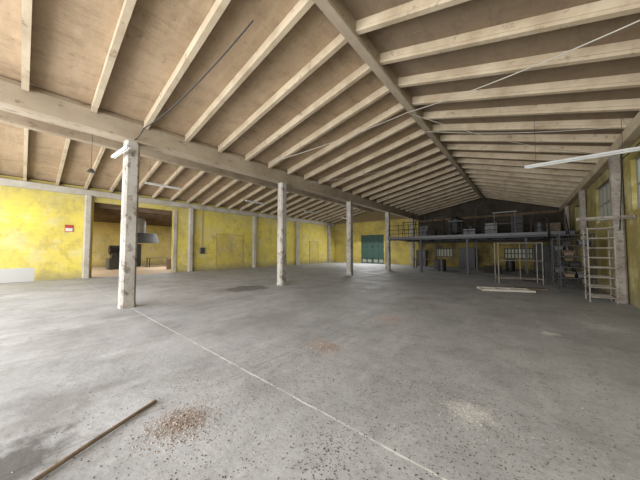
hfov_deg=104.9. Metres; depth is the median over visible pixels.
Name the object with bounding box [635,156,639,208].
window
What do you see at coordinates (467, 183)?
rafter
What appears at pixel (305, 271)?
leaf litter
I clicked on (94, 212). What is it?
joist
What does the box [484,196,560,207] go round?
rafter
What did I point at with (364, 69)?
rafter
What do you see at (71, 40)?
ceiling
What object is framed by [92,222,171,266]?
wall
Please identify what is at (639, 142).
cable
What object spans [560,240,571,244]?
storage bin
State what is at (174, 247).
trim
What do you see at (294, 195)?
rafter
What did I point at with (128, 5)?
rafter
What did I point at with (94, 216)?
joist
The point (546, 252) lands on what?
storage cabinet
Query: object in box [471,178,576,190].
rafter
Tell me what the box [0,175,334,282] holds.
wall
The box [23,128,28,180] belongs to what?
rafter
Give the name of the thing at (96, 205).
joist
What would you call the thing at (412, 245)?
concrete column
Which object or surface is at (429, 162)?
rafter
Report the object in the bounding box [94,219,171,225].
joist
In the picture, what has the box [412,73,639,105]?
rafter
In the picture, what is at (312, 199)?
rafter
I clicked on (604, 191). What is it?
window
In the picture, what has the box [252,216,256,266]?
pilaster
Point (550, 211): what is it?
trim
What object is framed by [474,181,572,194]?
rafter
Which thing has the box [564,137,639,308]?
wall
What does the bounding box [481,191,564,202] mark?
rafter
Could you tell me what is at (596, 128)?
cable
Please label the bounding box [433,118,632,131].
rafter
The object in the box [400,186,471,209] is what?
rafter
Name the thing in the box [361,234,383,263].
door
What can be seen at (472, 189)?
rafter
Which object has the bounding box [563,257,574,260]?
storage bin
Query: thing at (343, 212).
rafter
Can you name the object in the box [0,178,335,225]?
trim
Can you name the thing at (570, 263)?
storage bin
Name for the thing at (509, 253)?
window
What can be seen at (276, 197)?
rafter
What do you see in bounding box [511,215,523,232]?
storage cabinet
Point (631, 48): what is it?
rafter
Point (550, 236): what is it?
stair
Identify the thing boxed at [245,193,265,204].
fluorescent fixture
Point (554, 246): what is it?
storage bin
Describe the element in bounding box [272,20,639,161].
cable
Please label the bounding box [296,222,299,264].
pilaster
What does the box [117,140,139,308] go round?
concrete column
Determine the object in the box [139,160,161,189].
rafter
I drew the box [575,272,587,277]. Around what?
storage bin
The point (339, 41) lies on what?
rafter
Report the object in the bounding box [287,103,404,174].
rafter
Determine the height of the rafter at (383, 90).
1.340 m
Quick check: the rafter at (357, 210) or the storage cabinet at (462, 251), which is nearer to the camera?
the storage cabinet at (462, 251)
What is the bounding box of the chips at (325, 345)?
[11,314,409,472]
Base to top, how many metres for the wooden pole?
0.043 m
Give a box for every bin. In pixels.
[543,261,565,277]
[553,245,563,249]
[554,267,564,272]
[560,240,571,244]
[562,251,574,255]
[562,271,575,277]
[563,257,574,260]
[567,261,580,266]
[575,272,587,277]
[576,240,589,244]
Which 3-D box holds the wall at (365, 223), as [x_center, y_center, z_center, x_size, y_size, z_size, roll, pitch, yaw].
[10.452,-0.582,26.025,22.400,6.480,0.300,-2,-3,40]
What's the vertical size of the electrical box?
3.420 m
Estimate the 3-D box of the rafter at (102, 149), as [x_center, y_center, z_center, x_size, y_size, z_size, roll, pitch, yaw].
[-11.545,-3.650,12.563,5.379,1.375,0.110,-2,-3,40]
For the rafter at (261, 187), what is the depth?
19.37 m
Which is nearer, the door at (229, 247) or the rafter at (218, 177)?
the rafter at (218, 177)
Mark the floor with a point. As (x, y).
(85, 313)
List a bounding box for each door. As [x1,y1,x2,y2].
[215,234,242,269]
[309,241,318,263]
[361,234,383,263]
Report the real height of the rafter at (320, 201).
1.375 m
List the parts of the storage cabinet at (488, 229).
door, door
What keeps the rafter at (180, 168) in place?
attached to the ceiling
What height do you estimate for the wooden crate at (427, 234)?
0.500 m
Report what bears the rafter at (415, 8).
attached to the ceiling
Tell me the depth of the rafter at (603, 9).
4.31 m
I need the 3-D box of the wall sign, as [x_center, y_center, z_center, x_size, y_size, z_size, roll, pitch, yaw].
[-13.976,-0.654,13.700,0.033,0.380,0.340,-2,-3,40]
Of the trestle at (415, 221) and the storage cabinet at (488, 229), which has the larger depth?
the trestle at (415, 221)
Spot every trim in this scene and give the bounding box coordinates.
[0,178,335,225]
[171,211,176,271]
[419,210,557,221]
[559,111,639,212]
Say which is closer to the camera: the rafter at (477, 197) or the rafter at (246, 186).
the rafter at (246, 186)
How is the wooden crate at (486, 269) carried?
on the floor
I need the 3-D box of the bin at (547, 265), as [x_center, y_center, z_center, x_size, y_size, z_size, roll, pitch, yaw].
[13.929,1.746,14.628,0.900,0.900,0.800,-2,-3,40]
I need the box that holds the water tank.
[449,215,462,234]
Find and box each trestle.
[402,221,416,236]
[431,217,444,234]
[448,220,462,234]
[492,211,516,232]
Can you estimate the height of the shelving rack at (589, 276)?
2.300 m
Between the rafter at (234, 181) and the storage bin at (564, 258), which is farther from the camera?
the rafter at (234, 181)
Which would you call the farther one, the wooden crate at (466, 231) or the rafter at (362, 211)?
the rafter at (362, 211)
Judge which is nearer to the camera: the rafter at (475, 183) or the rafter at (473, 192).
the rafter at (475, 183)
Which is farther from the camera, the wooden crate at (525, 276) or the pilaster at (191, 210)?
the pilaster at (191, 210)
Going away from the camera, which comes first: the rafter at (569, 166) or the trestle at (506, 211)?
the rafter at (569, 166)
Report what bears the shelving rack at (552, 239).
on the floor
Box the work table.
[413,258,437,268]
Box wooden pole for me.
[31,399,156,479]
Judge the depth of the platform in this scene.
16.61 m
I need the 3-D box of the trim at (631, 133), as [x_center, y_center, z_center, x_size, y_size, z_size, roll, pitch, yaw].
[8.591,-2.770,6.953,0.250,0.300,31.500,-2,-3,40]
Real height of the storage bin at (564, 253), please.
0.200 m
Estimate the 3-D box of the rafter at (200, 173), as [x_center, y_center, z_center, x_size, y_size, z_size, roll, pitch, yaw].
[-8.678,-3.510,16.002,5.379,1.375,0.110,-2,-3,40]
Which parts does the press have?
motor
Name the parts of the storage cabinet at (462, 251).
door, door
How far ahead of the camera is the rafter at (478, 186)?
16.31 m
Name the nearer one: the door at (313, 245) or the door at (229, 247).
the door at (229, 247)
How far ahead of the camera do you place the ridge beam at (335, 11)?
6.10 m
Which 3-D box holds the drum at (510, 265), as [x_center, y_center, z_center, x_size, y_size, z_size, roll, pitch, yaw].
[14.543,1.926,18.799,0.584,0.880,0.584,-2,-3,40]
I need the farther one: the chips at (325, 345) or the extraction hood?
the extraction hood
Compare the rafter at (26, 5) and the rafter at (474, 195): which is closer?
the rafter at (26, 5)
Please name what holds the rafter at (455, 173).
attached to the ceiling
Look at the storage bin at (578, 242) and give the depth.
8.99 m
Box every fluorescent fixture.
[111,144,130,158]
[145,159,180,189]
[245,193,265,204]
[525,119,639,168]
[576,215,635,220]
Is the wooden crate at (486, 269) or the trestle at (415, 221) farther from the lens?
the trestle at (415, 221)
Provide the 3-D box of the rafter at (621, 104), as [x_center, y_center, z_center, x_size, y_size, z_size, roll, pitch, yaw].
[5.542,-3.705,7.071,5.037,1.710,0.110,-2,-3,40]
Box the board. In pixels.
[503,286,547,290]
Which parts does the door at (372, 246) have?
glass panel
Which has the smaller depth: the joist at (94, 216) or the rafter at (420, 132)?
the rafter at (420, 132)
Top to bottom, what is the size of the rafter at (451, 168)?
1.340 m
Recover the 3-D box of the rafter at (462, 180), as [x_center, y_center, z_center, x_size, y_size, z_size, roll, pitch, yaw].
[7.816,-3.434,18.295,5.586,1.340,0.110,-2,-3,40]
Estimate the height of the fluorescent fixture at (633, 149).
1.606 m
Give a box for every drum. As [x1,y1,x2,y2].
[166,258,170,268]
[438,259,445,270]
[505,259,514,270]
[534,223,545,231]
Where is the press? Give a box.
[106,245,119,269]
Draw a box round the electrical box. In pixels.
[199,216,204,253]
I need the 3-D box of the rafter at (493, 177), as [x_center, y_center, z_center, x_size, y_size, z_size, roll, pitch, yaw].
[11.277,-3.426,13.950,5.037,1.710,0.110,-2,-3,40]
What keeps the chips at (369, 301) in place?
on the floor
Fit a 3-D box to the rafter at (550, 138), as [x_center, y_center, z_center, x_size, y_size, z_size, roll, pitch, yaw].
[6.976,-3.635,8.791,5.037,1.710,0.110,-2,-3,40]
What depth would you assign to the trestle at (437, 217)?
19.85 m
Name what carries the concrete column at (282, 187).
on the floor
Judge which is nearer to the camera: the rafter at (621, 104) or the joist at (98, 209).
the rafter at (621, 104)
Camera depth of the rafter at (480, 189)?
17.20 m
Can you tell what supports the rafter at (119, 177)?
attached to the ceiling
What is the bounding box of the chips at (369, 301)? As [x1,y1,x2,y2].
[137,301,638,479]
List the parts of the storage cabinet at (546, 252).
door, door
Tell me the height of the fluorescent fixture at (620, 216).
0.094 m
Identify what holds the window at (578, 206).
in the wall at (632, 225)
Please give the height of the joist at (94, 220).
0.400 m
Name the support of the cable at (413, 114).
hanging from the rafter at (477, 147)
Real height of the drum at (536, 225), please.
0.880 m
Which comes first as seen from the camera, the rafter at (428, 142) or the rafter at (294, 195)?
the rafter at (428, 142)
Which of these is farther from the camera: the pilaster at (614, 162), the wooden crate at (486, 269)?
the wooden crate at (486, 269)
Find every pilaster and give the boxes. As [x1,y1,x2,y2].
[81,195,91,277]
[187,208,193,271]
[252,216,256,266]
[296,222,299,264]
[328,226,330,262]
[564,206,571,270]
[578,190,588,283]
[608,154,628,303]
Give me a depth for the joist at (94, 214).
19.87 m
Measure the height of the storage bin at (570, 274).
0.200 m
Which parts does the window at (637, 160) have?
pane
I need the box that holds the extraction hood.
[137,218,158,242]
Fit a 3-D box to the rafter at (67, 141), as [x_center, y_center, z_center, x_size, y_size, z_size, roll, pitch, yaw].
[-12.262,-3.685,11.704,5.379,1.375,0.110,-2,-3,40]
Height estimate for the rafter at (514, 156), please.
1.710 m
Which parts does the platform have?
support post, support post, support post, railing, support post, edge trim, support post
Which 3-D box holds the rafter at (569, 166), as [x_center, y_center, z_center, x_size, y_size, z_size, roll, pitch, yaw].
[9.126,-3.531,11.370,5.037,1.710,0.110,-2,-3,40]
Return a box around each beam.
[0,76,419,220]
[0,111,371,211]
[313,0,485,199]
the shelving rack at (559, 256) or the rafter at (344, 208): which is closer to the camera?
the shelving rack at (559, 256)
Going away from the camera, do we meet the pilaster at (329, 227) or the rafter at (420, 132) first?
the rafter at (420, 132)
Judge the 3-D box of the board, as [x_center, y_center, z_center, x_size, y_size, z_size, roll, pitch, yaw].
[8.379,1.966,10.063,1.393,0.090,0.280,-1,-2,19]
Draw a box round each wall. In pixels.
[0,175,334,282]
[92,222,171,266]
[335,198,565,269]
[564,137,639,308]
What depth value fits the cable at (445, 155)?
11.88 m
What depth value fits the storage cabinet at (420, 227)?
21.61 m
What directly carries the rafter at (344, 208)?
attached to the ceiling
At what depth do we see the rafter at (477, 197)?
23.28 m
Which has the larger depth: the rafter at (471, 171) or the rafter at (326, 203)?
the rafter at (326, 203)
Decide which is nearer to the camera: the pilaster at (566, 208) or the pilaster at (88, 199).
the pilaster at (88, 199)
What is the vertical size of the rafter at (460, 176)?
1.340 m
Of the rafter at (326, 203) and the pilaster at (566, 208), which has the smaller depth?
the pilaster at (566, 208)
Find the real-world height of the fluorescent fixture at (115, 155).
0.238 m
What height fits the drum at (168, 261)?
0.880 m
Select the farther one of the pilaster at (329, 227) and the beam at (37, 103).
the pilaster at (329, 227)
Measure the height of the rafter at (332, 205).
1.375 m
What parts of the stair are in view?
handrail, handrail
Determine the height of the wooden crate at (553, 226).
0.600 m
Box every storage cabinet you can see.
[137,244,140,266]
[416,250,426,265]
[419,226,429,235]
[459,248,475,268]
[484,223,496,233]
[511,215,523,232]
[534,244,559,271]
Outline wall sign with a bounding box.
[64,225,72,231]
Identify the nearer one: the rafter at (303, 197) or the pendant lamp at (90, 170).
the pendant lamp at (90, 170)
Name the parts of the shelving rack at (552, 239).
shelf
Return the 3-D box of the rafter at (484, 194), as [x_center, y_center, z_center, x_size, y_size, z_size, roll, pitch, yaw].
[15.579,-3.216,19.108,5.037,1.710,0.110,-2,-3,40]
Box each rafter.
[21,0,31,91]
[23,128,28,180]
[56,138,69,185]
[84,147,105,188]
[91,0,136,112]
[109,168,122,192]
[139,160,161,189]
[143,0,230,129]
[152,166,184,198]
[170,171,204,200]
[185,0,313,141]
[187,175,222,203]
[202,179,238,205]
[215,183,252,206]
[218,33,347,152]
[228,186,265,208]
[240,189,277,210]
[245,63,371,160]
[250,192,288,211]
[260,194,298,213]
[268,85,389,168]
[270,196,307,214]
[286,198,316,212]
[286,200,323,216]
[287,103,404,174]
[294,202,330,217]
[301,204,337,218]
[304,117,416,179]
[308,205,343,219]
[314,207,345,220]
[318,129,425,183]
[320,208,354,221]
[326,209,359,222]
[331,139,433,188]
[331,210,365,222]
[342,147,439,191]
[352,154,445,194]
[356,0,469,34]
[361,160,451,197]
[369,166,455,200]
[377,171,459,202]
[380,0,639,64]
[383,175,462,204]
[389,179,466,206]
[395,182,468,208]
[398,39,639,87]
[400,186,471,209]
[405,188,473,211]
[409,191,476,212]
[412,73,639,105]
[413,194,478,213]
[417,196,479,215]
[423,98,639,119]
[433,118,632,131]
[440,134,619,142]
[447,144,609,153]
[452,151,600,162]
[457,158,594,170]
[461,164,589,176]
[465,169,584,182]
[468,173,579,186]
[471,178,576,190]
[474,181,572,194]
[477,185,569,197]
[479,188,567,200]
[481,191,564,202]
[483,193,562,205]
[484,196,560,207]
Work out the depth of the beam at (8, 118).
11.81 m
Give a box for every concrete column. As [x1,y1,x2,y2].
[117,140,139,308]
[277,183,286,285]
[346,201,352,275]
[385,212,390,269]
[410,219,414,265]
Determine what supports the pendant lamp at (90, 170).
hanging from the ceiling
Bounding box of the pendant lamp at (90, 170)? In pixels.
[86,134,95,172]
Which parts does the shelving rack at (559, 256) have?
shelf, shelf, shelf, shelf, shelf, shelf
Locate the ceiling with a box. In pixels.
[0,0,639,221]
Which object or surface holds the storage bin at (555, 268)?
on the shelving rack at (552, 239)
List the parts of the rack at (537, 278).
rail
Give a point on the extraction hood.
(143, 237)
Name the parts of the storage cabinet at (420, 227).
door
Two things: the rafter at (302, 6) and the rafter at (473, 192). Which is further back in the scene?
the rafter at (473, 192)
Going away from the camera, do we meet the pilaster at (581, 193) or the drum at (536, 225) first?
the pilaster at (581, 193)
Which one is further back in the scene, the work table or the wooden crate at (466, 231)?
the work table
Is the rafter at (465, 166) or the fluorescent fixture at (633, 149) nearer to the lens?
the fluorescent fixture at (633, 149)
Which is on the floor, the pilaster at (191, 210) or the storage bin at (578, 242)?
the pilaster at (191, 210)
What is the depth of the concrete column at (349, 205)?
15.60 m
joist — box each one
[93,220,171,226]
[94,203,171,214]
[94,208,171,216]
[94,210,171,218]
[94,212,171,220]
[94,214,171,221]
[94,216,171,222]
[94,218,171,224]
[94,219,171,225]
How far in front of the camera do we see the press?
20.32 m
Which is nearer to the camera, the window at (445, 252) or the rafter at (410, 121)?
the rafter at (410, 121)
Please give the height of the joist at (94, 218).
0.400 m
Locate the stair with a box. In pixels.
[547,214,575,281]
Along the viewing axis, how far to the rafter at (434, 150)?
12.81 m
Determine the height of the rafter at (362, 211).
1.375 m
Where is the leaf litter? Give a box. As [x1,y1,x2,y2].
[12,271,639,479]
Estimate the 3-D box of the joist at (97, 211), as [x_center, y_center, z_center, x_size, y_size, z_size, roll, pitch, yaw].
[-13.599,-2.019,19.238,0.140,0.400,19.900,-2,-3,40]
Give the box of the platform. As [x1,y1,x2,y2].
[388,215,574,274]
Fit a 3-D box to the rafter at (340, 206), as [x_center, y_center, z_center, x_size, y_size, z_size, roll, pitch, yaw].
[0.642,-3.055,27.179,5.379,1.375,0.110,-2,-3,40]
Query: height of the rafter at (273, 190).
1.375 m
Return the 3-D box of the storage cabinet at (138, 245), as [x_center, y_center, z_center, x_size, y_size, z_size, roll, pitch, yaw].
[-18.196,1.485,24.206,1.400,2.200,0.640,-2,-3,40]
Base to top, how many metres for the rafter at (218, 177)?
1.375 m
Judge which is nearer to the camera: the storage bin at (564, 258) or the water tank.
the storage bin at (564, 258)
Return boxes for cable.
[134,20,252,139]
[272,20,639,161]
[311,155,445,182]
[413,114,596,153]
[427,128,606,132]
[619,142,639,229]
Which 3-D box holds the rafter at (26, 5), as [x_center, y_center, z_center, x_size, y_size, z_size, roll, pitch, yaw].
[-4.372,-4.029,3.679,5.586,1.340,0.110,-2,-3,40]
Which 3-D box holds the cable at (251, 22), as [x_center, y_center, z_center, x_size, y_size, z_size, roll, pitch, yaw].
[-3.235,-3.523,5.886,4.572,1.305,0.136,-1,-3,30]
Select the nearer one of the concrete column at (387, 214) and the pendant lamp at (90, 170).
the pendant lamp at (90, 170)
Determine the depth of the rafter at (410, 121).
10.15 m
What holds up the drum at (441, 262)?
on the floor
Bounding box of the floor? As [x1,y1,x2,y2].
[0,262,639,479]
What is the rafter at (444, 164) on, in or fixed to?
attached to the ceiling
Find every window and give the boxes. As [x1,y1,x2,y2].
[437,248,452,256]
[504,248,532,258]
[577,206,579,230]
[599,181,610,222]
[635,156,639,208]
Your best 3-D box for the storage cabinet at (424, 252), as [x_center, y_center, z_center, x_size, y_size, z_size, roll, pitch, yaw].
[10.228,1.806,24.721,0.900,1.600,0.540,-2,-3,40]
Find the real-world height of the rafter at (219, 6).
1.340 m
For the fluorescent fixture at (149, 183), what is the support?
hanging from the ceiling
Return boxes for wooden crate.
[426,230,436,235]
[463,228,475,234]
[483,265,501,273]
[522,273,534,281]
[546,222,560,231]
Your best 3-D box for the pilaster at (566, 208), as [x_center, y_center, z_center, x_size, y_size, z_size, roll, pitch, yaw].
[16.412,0.012,16.274,0.254,4.500,0.256,-2,-3,40]
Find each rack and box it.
[494,242,543,284]
[550,238,577,287]
[557,233,597,293]
[582,226,618,304]
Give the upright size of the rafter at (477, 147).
1.710 m
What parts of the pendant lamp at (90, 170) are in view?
lamp shade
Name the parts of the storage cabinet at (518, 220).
door, door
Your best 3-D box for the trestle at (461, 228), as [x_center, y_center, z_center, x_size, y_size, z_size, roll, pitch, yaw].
[9.998,-0.846,18.142,1.000,1.135,0.643,-2,-3,40]
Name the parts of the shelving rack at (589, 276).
shelf, shelf, shelf, shelf, shelf, shelf, shelf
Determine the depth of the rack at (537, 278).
11.74 m
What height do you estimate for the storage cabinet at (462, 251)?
1.800 m

